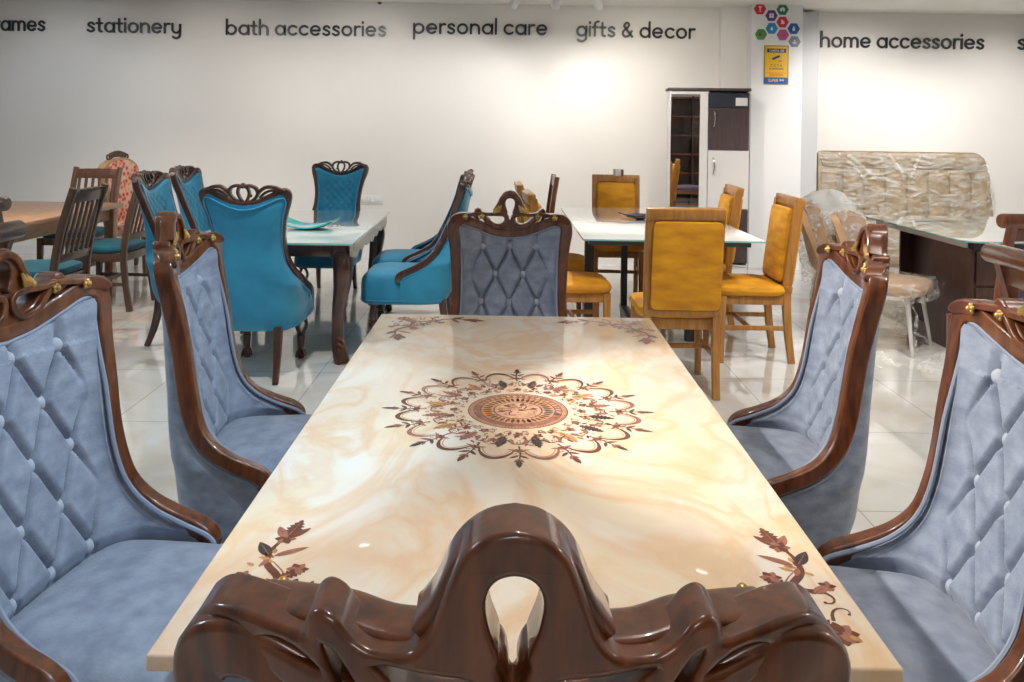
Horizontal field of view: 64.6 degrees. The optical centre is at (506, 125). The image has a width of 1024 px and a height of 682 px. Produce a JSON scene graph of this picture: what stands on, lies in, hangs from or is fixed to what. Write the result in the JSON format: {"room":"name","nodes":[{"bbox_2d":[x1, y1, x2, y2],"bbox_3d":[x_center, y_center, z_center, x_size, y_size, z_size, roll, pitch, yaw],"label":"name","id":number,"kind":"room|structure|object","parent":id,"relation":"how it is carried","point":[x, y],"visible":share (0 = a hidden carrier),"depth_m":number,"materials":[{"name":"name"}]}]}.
{"room":"store","nodes":[
{"label":"store","id":0,"kind":"room"},
{"bbox_2d":[0,0,718,252],"bbox_3d":[-1.834,0.043,8.750,8.734,2.720,0.300,1,0,0],"label":"wall","id":1,"kind":"structure","parent":0,"point":[423,112],"depth_m":8.60,"materials":[{"name":"paint"}]},
{"bbox_2d":[0,20,45,30],"bbox_3d":[-5.208,-1.091,8.590,0.621,0.172,0.018,1,0,0],"label":"sign lettering","id":2,"kind":"object","parent":1,"relation":"attached to","point":[10,27],"depth_m":8.58,"materials":[{"name":"grey plastic"}]},
{"bbox_2d":[87,18,180,38],"bbox_3d":[-3.954,-1.037,8.590,0.998,0.222,0.018,1,0,0],"label":"sign lettering","id":3,"kind":"object","parent":1,"relation":"attached to","point":[99,22],"depth_m":8.58,"materials":[{"name":"grey plastic"}]},
{"bbox_2d":[226,18,385,36],"bbox_3d":[-2.133,-1.041,8.590,1.698,0.179,0.018,1,0,0],"label":"sign lettering","id":4,"kind":"object","parent":1,"relation":"attached to","point":[253,25],"depth_m":8.58,"materials":[{"name":"grey plastic"}]},
{"bbox_2d":[11,245,633,262],"bbox_3d":[-2.004,1.355,8.594,8.434,0.090,0.012,1,0,0],"label":"baseboard","id":5,"kind":"structure","parent":1,"relation":"attached to","point":[18,249],"depth_m":8.59,"materials":[{"name":"white laminate"}]},
{"bbox_2d":[361,195,382,203],"bbox_3d":[-1.429,0.778,8.587,0.224,0.088,0.026,1,0,0],"label":"switch plate","id":6,"kind":"object","parent":1,"relation":"attached to","point":[365,199],"visible":0.86,"depth_m":8.57,"materials":[{"name":"white plastic"}]},
{"bbox_2d":[367,197,372,201],"bbox_3d":[-1.454,0.776,8.582,0.062,0.056,0.017,1,0,0],"label":"switch","id":7,"kind":"object","parent":6,"relation":"attached to","point":[369,199],"depth_m":8.58,"materials":[{"name":"white plastic"}]},
{"bbox_2d":[375,197,380,201],"bbox_3d":[-1.369,0.778,8.582,0.062,0.056,0.017,1,0,0],"label":"switch","id":8,"kind":"object","parent":6,"relation":"attached to","point":[377,199],"depth_m":8.58,"materials":[{"name":"white plastic"}]},
{"bbox_2d":[413,18,546,39],"bbox_3d":[-0.284,-1.027,8.590,1.426,0.245,0.018,1,0,0],"label":"sign lettering","id":9,"kind":"object","parent":1,"relation":"attached to","point":[428,28],"depth_m":8.58,"materials":[{"name":"grey plastic"}]},
{"bbox_2d":[576,20,695,41],"bbox_3d":[1.367,-0.996,8.590,1.266,0.235,0.018,1,0,0],"label":"lettering","id":10,"kind":"object","parent":1,"relation":"attached to","point":[602,27],"depth_m":8.58,"materials":[{"name":"grey plastic"}]},
{"bbox_2d":[718,6,747,87],"bbox_3d":[2.368,0.105,8.550,0.272,2.720,0.100,1,0,0],"label":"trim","id":11,"kind":"structure","parent":1,"relation":"attached to","point":[732,54],"depth_m":8.50,"materials":[{"name":"paint"}]},
{"bbox_2d":[18,254,945,543],"bbox_3d":[-0.022,1.490,3.000,12.400,0.120,12.400,1,0,0],"label":"floor","id":12,"kind":"structure","parent":0,"point":[905,390],"depth_m":4.77,"materials":[{"name":"tile"}]},
{"bbox_2d":[0,197,18,298],"bbox_3d":[-2.758,0.870,4.290,0.530,1.044,0.583,1,0,0],"label":"chair","id":13,"kind":"object","parent":12,"relation":"on","point":[5,202],"visible":0.09,"depth_m":4.02,"materials":[{"name":"brown wood"}]},
{"bbox_2d":[0,220,26,250],"bbox_3d":[-2.144,0.879,2.860,0.583,1.044,0.530,1,0,0],"label":"chair","id":14,"kind":"object","parent":12,"relation":"on","point":[10,231],"visible":0.82,"depth_m":3.04,"materials":[{"name":"brown wood"}]},
{"bbox_2d":[2,201,123,296],"bbox_3d":[-3.655,0.999,5.720,1.000,0.752,1.880,1,0,0],"label":"wooden table","id":15,"kind":"object","parent":12,"relation":"on","point":[41,219],"visible":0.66,"depth_m":6.07,"materials":[{"name":"beige wood"}]},
{"bbox_2d":[24,183,108,277],"bbox_3d":[-2.972,0.884,5.250,0.567,1.010,0.445,1,0,0],"label":"slatted chair","id":16,"kind":"object","parent":12,"relation":"on","point":[65,264],"visible":0.65,"depth_m":5.21,"materials":[{"name":"brown wood"}]},
{"bbox_2d":[37,166,122,279],"bbox_3d":[-3.711,0.873,7.061,0.445,1.010,0.567,1,0,2],"label":"slatted chair","id":17,"kind":"object","parent":12,"relation":"on","point":[115,175],"visible":0.37,"depth_m":7.27,"materials":[{"name":"brown wood"}]},
{"bbox_2d":[0,248,222,681],"bbox_3d":[-0.796,0.840,1.649,0.630,1.165,0.568,1,0,8],"label":"tufted armchair","id":18,"kind":"object","parent":12,"relation":"on","point":[96,562],"visible":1,"depth_m":1.70,"materials":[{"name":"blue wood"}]},
{"bbox_2d":[52,283,60,292],"bbox_3d":[-0.997,0.358,1.795,0.016,0.023,0.024,1,0,8],"label":"flower","id":19,"kind":"object","parent":18,"relation":"on","point":[56,287],"depth_m":1.79,"materials":[{"name":"paint"}]},
{"bbox_2d":[82,278,91,288],"bbox_3d":[-0.962,0.361,1.859,0.016,0.024,0.025,1,0,8],"label":"flower","id":20,"kind":"object","parent":18,"relation":"on","point":[86,282],"depth_m":1.85,"materials":[{"name":"paint"}]},
{"bbox_2d":[73,191,155,311],"bbox_3d":[-3.002,0.884,6.268,0.567,1.010,0.445,1,0,2],"label":"slatted chair","id":21,"kind":"object","parent":12,"relation":"on","point":[129,247],"visible":0.48,"depth_m":6.07,"materials":[{"name":"brown wood"}]},
{"bbox_2d":[97,150,146,272],"bbox_3d":[-3.546,0.809,7.788,0.570,1.137,0.480,1,0,14],"label":"floral chair","id":22,"kind":"object","parent":12,"relation":"on","point":[129,166],"visible":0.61,"depth_m":7.79,"materials":[{"name":"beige fabric"}]},
{"bbox_2d":[130,170,243,346],"bbox_3d":[-2.035,0.849,5.300,0.729,1.113,0.544,1,0,0],"label":"armchair","id":23,"kind":"object","parent":12,"relation":"on","point":[153,192],"visible":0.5,"depth_m":5.13,"materials":[{"name":"teal fabric"}]},
{"bbox_2d":[169,165,210,231],"bbox_3d":[-2.075,0.849,5.970,0.729,1.113,0.544,1,0,0],"label":"armchair","id":24,"kind":"object","parent":12,"relation":"on","point":[186,181],"visible":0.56,"depth_m":5.97,"materials":[{"name":"teal fabric"}]},
{"bbox_2d":[152,211,311,543],"bbox_3d":[-0.742,0.841,2.454,0.630,1.165,0.568,1,0,-5],"label":"tufted armchair","id":25,"kind":"object","parent":12,"relation":"on","point":[228,433],"visible":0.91,"depth_m":2.37,"materials":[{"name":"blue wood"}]},
{"bbox_2d":[199,183,314,384],"bbox_3d":[-1.413,0.858,4.658,0.544,1.113,0.729,1,0,0],"label":"armchair","id":26,"kind":"object","parent":12,"relation":"on","point":[268,292],"visible":0.87,"depth_m":4.39,"materials":[{"name":"teal fabric"}]},
{"bbox_2d":[206,210,389,364],"bbox_3d":[-1.421,1.049,5.570,1.004,0.750,1.764,1,0,-1],"label":"glass table","id":27,"kind":"object","parent":12,"relation":"on","point":[342,240],"visible":0.37,"depth_m":4.87,"materials":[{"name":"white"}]},
{"bbox_2d":[287,217,339,228],"bbox_3d":[-1.310,0.639,5.330,0.370,0.071,0.230,1,0,6],"label":"serving dish","id":28,"kind":"object","parent":27,"relation":"on","point":[291,223],"visible":0.89,"depth_m":5.35,"materials":[{"name":"teal ceramic"}]},
{"bbox_2d":[294,160,368,299],"bbox_3d":[-1.468,0.858,6.802,0.544,1.113,0.729,1,0,0],"label":"armchair","id":29,"kind":"object","parent":12,"relation":"on","point":[335,190],"visible":0.62,"depth_m":7.04,"materials":[{"name":"teal fabric"}]},
{"bbox_2d":[360,174,474,329],"bbox_3d":[-0.587,0.871,5.420,0.729,1.113,0.544,1,0,0],"label":"armchair","id":30,"kind":"object","parent":12,"relation":"on","point":[424,278],"visible":0.79,"depth_m":5.19,"materials":[{"name":"teal fabric"}]},
{"bbox_2d":[371,169,473,319],"bbox_3d":[-0.622,0.870,6.020,0.729,1.113,0.544,1,0,0],"label":"armchair","id":31,"kind":"object","parent":12,"relation":"on","point":[390,255],"visible":0.32,"depth_m":5.84,"materials":[{"name":"teal fabric"}]},
{"bbox_2d":[447,190,571,316],"bbox_3d":[0.005,0.852,3.114,0.568,1.165,0.630,1,0,0],"label":"tufted armchair","id":32,"kind":"object","parent":12,"relation":"on","point":[509,267],"visible":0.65,"depth_m":3.31,"materials":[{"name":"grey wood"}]},
{"bbox_2d":[173,503,850,681],"bbox_3d":[-0.003,0.852,0.851,0.568,1.165,0.630,1,0,0],"label":"tufted armchair","id":33,"kind":"object","parent":12,"relation":"on","point":[248,628],"visible":1,"depth_m":0.57,"materials":[{"name":"brown wood"}]},
{"bbox_2d":[278,576,288,579],"bbox_3d":[-0.180,0.373,0.651,0.025,0.024,0.016,1,0,0],"label":"flower","id":34,"kind":"object","parent":33,"relation":"on","point":[282,577],"depth_m":0.65,"materials":[{"name":"paint"}]},
{"bbox_2d":[736,583,747,586],"bbox_3d":[0.188,0.378,0.651,0.025,0.024,0.016,1,0,0],"label":"flower","id":35,"kind":"object","parent":33,"relation":"on","point":[740,584],"depth_m":0.65,"materials":[{"name":"paint"}]},
{"bbox_2d":[146,314,902,681],"bbox_3d":[0.020,1.054,1.938,0.950,0.769,1.850,1,0,0],"label":"dining table","id":36,"kind":"object","parent":12,"relation":"on","point":[432,423],"visible":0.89,"depth_m":1.55,"materials":[{"name":"stone"}]},
{"bbox_2d":[514,181,583,316],"bbox_3d":[0.321,0.928,5.929,0.540,1.019,0.455,1,0,-2],"label":"dining chair","id":37,"kind":"object","parent":12,"relation":"on","point":[576,261],"visible":0.13,"depth_m":5.74,"materials":[{"name":"brown wood"}]},
{"bbox_2d":[546,174,559,212],"bbox_3d":[0.186,0.933,7.120,0.504,1.006,0.445,1,0,-1],"label":"chair","id":38,"kind":"object","parent":12,"relation":"on","point":[554,181],"visible":0.28,"depth_m":6.91,"materials":[{"name":"brown wood"}]},
{"bbox_2d":[522,189,611,316],"bbox_3d":[0.371,0.929,5.138,0.540,1.019,0.455,1,0,-4],"label":"dining chair","id":39,"kind":"object","parent":12,"relation":"on","point":[582,286],"visible":0.34,"depth_m":4.95,"materials":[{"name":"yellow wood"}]},
{"bbox_2d":[592,174,643,291],"bbox_3d":[0.933,0.937,6.895,0.455,1.019,0.540,1,0,4],"label":"dining chair","id":40,"kind":"object","parent":12,"relation":"on","point":[608,191],"visible":0.54,"depth_m":7.04,"materials":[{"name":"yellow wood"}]},
{"bbox_2d":[613,169,623,175],"bbox_3d":[0.979,0.408,7.120,0.078,0.062,0.052,1,0,-20],"label":"block","id":41,"kind":"object","parent":40,"relation":"on","point":[616,172],"visible":1,"depth_m":7.10,"materials":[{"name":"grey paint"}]},
{"bbox_2d":[560,207,765,341],"bbox_3d":[0.999,1.066,5.840,1.104,0.758,1.924,1,0,0],"label":"glass table","id":42,"kind":"object","parent":12,"relation":"on","point":[599,226],"visible":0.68,"depth_m":5.44,"materials":[{"name":"white glass"}]},
{"bbox_2d":[618,212,645,219],"bbox_3d":[0.979,0.659,5.950,0.340,0.055,0.162,1,0,-12],"label":"dish","id":43,"kind":"object","parent":42,"relation":"on","point":[638,216],"visible":0.7,"depth_m":5.91,"materials":[{"name":"ceramic"}]},
{"bbox_2d":[629,207,726,399],"bbox_3d":[0.931,0.937,4.484,0.455,1.019,0.540,1,0,0],"label":"dining chair","id":44,"kind":"object","parent":12,"relation":"on","point":[684,246],"visible":0.88,"depth_m":4.25,"materials":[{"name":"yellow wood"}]},
{"bbox_2d":[665,87,750,273],"bbox_3d":[2.006,0.541,8.149,0.815,1.838,0.284,1,0,5],"label":"wardrobe","id":45,"kind":"object","parent":12,"relation":"on","point":[708,128],"visible":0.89,"depth_m":8.05,"materials":[{"name":"white laminate"}]},
{"bbox_2d":[670,94,699,206],"bbox_3d":[1.769,0.432,8.069,0.283,1.500,0.004,1,0,5],"label":"mirror","id":46,"kind":"object","parent":45,"relation":"attached to","point":[684,108],"depth_m":8.07,"materials":[{"name":"clear glass"}]},
{"bbox_2d":[718,184,743,330],"bbox_3d":[1.421,0.944,5.968,0.540,1.019,0.455,1,0,3],"label":"dining chair","id":47,"kind":"object","parent":12,"relation":"on","point":[731,199],"visible":0.28,"depth_m":5.76,"materials":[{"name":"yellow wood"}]},
{"bbox_2d":[703,193,805,363],"bbox_3d":[1.552,0.946,5.150,0.540,1.019,0.455,1,0,0],"label":"dining chair","id":48,"kind":"object","parent":12,"relation":"on","point":[774,287],"visible":0.96,"depth_m":4.96,"materials":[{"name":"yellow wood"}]},
{"bbox_2d":[727,223,890,548],"bbox_3d":[0.789,0.864,2.412,0.630,1.165,0.568,1,0,7],"label":"tufted armchair","id":49,"kind":"object","parent":12,"relation":"on","point":[809,442],"visible":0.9,"depth_m":2.33,"materials":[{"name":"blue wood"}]},
{"bbox_2d":[825,245,829,252],"bbox_3d":[1.017,0.391,2.571,0.016,0.024,0.025,1,0,7],"label":"flower","id":50,"kind":"object","parent":49,"relation":"on","point":[827,247],"depth_m":2.57,"materials":[{"name":"paint"}]},
{"bbox_2d":[839,248,844,255],"bbox_3d":[1.034,0.389,2.500,0.016,0.023,0.024,1,0,7],"label":"flower","id":51,"kind":"object","parent":49,"relation":"on","point":[841,250],"depth_m":2.50,"materials":[{"name":"paint"}]},
{"bbox_2d":[803,189,857,295],"bbox_3d":[2.875,1.002,6.950,0.691,0.946,0.556,1,0,-38],"label":"chair","id":52,"kind":"object","parent":12,"relation":"on","point":[830,199],"visible":0.16,"depth_m":6.72,"materials":[{"name":"plastic"}]},
{"bbox_2d":[798,201,880,318],"bbox_3d":[2.509,1.028,6.151,0.702,0.882,0.554,1,0,34],"label":"chair","id":53,"kind":"object","parent":12,"relation":"on","point":[813,231],"visible":0.34,"depth_m":6.28,"materials":[{"name":"beige fabric"}]},
{"bbox_2d":[820,210,933,357],"bbox_3d":[2.514,1.029,5.457,0.702,0.882,0.554,1,0,42],"label":"chair","id":54,"kind":"object","parent":12,"relation":"on","point":[847,224],"visible":0.48,"depth_m":5.39,"materials":[{"name":"beige fabric"}]},
{"bbox_2d":[816,150,992,266],"bbox_3d":[4.239,0.881,8.580,1.894,1.217,0.199,1,0,0],"label":"headboard","id":55,"kind":"object","parent":12,"relation":"on","point":[879,182],"visible":0.5,"depth_m":8.57,"materials":[{"name":"beige fabric"}]},
{"bbox_2d":[817,298,1023,681],"bbox_3d":[0.766,0.864,1.573,0.630,1.165,0.568,1,0,6],"label":"tufted armchair","id":56,"kind":"object","parent":12,"relation":"on","point":[940,582],"visible":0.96,"depth_m":1.64,"materials":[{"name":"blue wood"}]},
{"bbox_2d":[965,303,974,313],"bbox_3d":[0.991,0.390,1.735,0.016,0.024,0.025,1,0,6],"label":"flower","id":57,"kind":"object","parent":56,"relation":"on","point":[969,307],"depth_m":1.73,"materials":[{"name":"paint"}]},
{"bbox_2d":[994,309,1002,320],"bbox_3d":[1.010,0.389,1.665,0.016,0.023,0.024,1,0,6],"label":"flower","id":58,"kind":"object","parent":56,"relation":"on","point":[998,313],"depth_m":1.66,"materials":[{"name":"paint"}]},
{"bbox_2d":[863,215,1023,347],"bbox_3d":[3.569,1.101,5.715,1.532,0.765,1.492,1,0,0],"label":"office desk","id":59,"kind":"object","parent":12,"relation":"on","point":[943,250],"visible":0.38,"depth_m":5.48,"materials":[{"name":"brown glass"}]},
{"bbox_2d":[946,214,1023,346],"bbox_3d":[2.651,0.951,4.190,0.530,1.044,0.583,1,0,0],"label":"chair","id":60,"kind":"object","parent":12,"relation":"on","point":[1013,223],"visible":0.11,"depth_m":3.94,"materials":[{"name":"brown wood"}]},
{"bbox_2d":[981,242,1023,298],"bbox_3d":[1.976,0.941,2.640,0.583,1.044,0.530,1,0,0],"label":"chair","id":61,"kind":"object","parent":12,"relation":"on","point":[1008,261],"visible":0.59,"depth_m":2.79,"materials":[{"name":"brown wood"}]},
{"bbox_2d":[241,0,1023,14],"bbox_3d":[0.020,-1.350,3.000,12.400,0.120,12.400,1,0,0],"label":"ceiling","id":62,"kind":"structure","parent":0,"point":[992,7],"depth_m":8.36,"materials":[{"name":"white paint"}]},
{"bbox_2d":[509,0,519,8],"bbox_3d":[0.075,-1.179,7.398,0.089,0.219,0.143,1,0,-30],"label":"ceiling spotlight","id":63,"kind":"object","parent":62,"relation":"attached to","point":[513,4],"visible":1,"depth_m":7.38,"materials":[{"name":"white metal"}]},
{"bbox_2d":[551,0,560,9],"bbox_3d":[0.448,-1.173,7.398,0.090,0.220,0.140,1,0,0],"label":"ceiling spotlight","id":64,"kind":"object","parent":62,"relation":"attached to","point":[555,4],"visible":1,"depth_m":7.38,"materials":[{"name":"white metal"}]},
{"bbox_2d":[593,0,602,9],"bbox_3d":[0.831,-1.168,7.398,0.090,0.220,0.142,1,0,15],"label":"ceiling spotlight","id":65,"kind":"object","parent":62,"relation":"attached to","point":[598,4],"visible":1,"depth_m":7.38,"materials":[{"name":"white metal"}]},
{"bbox_2d":[746,4,802,268],"bbox_3d":[2.767,0.112,8.620,0.525,2.720,0.560,1,0,0],"label":"wall column","id":66,"kind":"structure","parent":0,"point":[775,110],"depth_m":8.34,"materials":[{"name":"paint"}]},
{"bbox_2d":[754,4,765,13],"bbox_3d":[2.605,-1.205,8.336,0.127,0.110,0.007,1,0,0],"label":"sticker","id":67,"kind":"object","parent":66,"relation":"attached to","point":[759,8],"visible":1,"depth_m":8.34,"materials":[{"name":"red plastic"}]},
{"bbox_2d":[755,29,766,39],"bbox_3d":[2.614,-0.943,8.336,0.127,0.110,0.007,1,0,0],"label":"sticker","id":68,"kind":"object","parent":66,"relation":"attached to","point":[760,34],"visible":1,"depth_m":8.34,"materials":[{"name":"green plastic"}]},
{"bbox_2d":[765,10,777,20],"bbox_3d":[2.722,-1.137,8.336,0.127,0.110,0.007,1,0,0],"label":"sticker","id":69,"kind":"object","parent":66,"relation":"attached to","point":[771,15],"visible":1,"depth_m":8.34,"materials":[{"name":"purple plastic"}]},
{"bbox_2d":[766,23,777,33],"bbox_3d":[2.725,-1.005,8.336,0.127,0.110,0.007,1,0,0],"label":"sticker","id":70,"kind":"object","parent":66,"relation":"attached to","point":[771,28],"visible":1,"depth_m":8.34,"materials":[{"name":"blue plastic"}]},
{"bbox_2d":[764,45,788,84],"bbox_3d":[2.770,-0.628,8.333,0.251,0.402,0.014,1,0,0],"label":"notice","id":71,"kind":"object","parent":66,"relation":"attached to","point":[776,57],"visible":1,"depth_m":8.33,"materials":[{"name":"yellow paper"}]},
{"bbox_2d":[776,5,788,14],"bbox_3d":[2.837,-1.198,8.336,0.127,0.110,0.007,1,0,0],"label":"sticker","id":72,"kind":"object","parent":66,"relation":"attached to","point":[782,9],"visible":1,"depth_m":8.34,"materials":[{"name":"teal plastic"}]},
{"bbox_2d":[777,29,788,39],"bbox_3d":[2.840,-0.938,8.336,0.127,0.110,0.007,1,0,0],"label":"sticker","id":73,"kind":"object","parent":66,"relation":"attached to","point":[782,34],"visible":1,"depth_m":8.34,"materials":[{"name":"pink"}]},
{"bbox_2d":[777,17,788,26],"bbox_3d":[2.837,-1.070,8.336,0.127,0.110,0.007,1,0,0],"label":"sticker","id":74,"kind":"object","parent":66,"relation":"attached to","point":[782,21],"visible":1,"depth_m":8.34,"materials":[{"name":"red plastic"}]},
{"bbox_2d":[788,23,799,33],"bbox_3d":[2.951,-1.002,8.336,0.127,0.110,0.007,1,0,0],"label":"sticker","id":75,"kind":"object","parent":66,"relation":"attached to","point":[793,28],"visible":1,"depth_m":8.34,"materials":[{"name":"blue plastic"}]},
{"bbox_2d":[788,36,800,46],"bbox_3d":[2.959,-0.868,8.336,0.127,0.110,0.007,1,0,0],"label":"sticker","id":76,"kind":"object","parent":66,"relation":"attached to","point":[794,41],"visible":1,"depth_m":8.34,"materials":[{"name":"grey plastic"}]},
{"bbox_2d":[817,12,1023,216],"bbox_3d":[4.650,0.140,8.900,3.098,2.720,0.200,1,0,0],"label":"wall","id":77,"kind":"structure","parent":0,"point":[872,98],"depth_m":8.80,"materials":[{"name":"paint"}]},
{"bbox_2d":[799,12,818,264],"bbox_3d":[3.165,0.133,8.760,0.272,2.690,0.280,1,0,0],"label":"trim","id":78,"kind":"structure","parent":77,"relation":"attached to","point":[810,19],"depth_m":8.62,"materials":[{"name":"grey paint"}]},
{"bbox_2d":[820,31,984,49],"bbox_3d":[4.290,-0.931,8.790,1.777,0.184,0.018,1,0,0],"label":"lettering","id":79,"kind":"object","parent":77,"relation":"attached to","point":[862,42],"depth_m":8.78,"materials":[{"name":"grey plastic"}]},
{"bbox_2d":[1017,39,1023,49],"bbox_3d":[5.588,-0.886,8.790,0.090,0.122,0.018,1,0,0],"label":"lettering","id":80,"kind":"object","parent":77,"relation":"attached to","point":[1019,40],"depth_m":8.78,"materials":[{"name":"grey plastic"}]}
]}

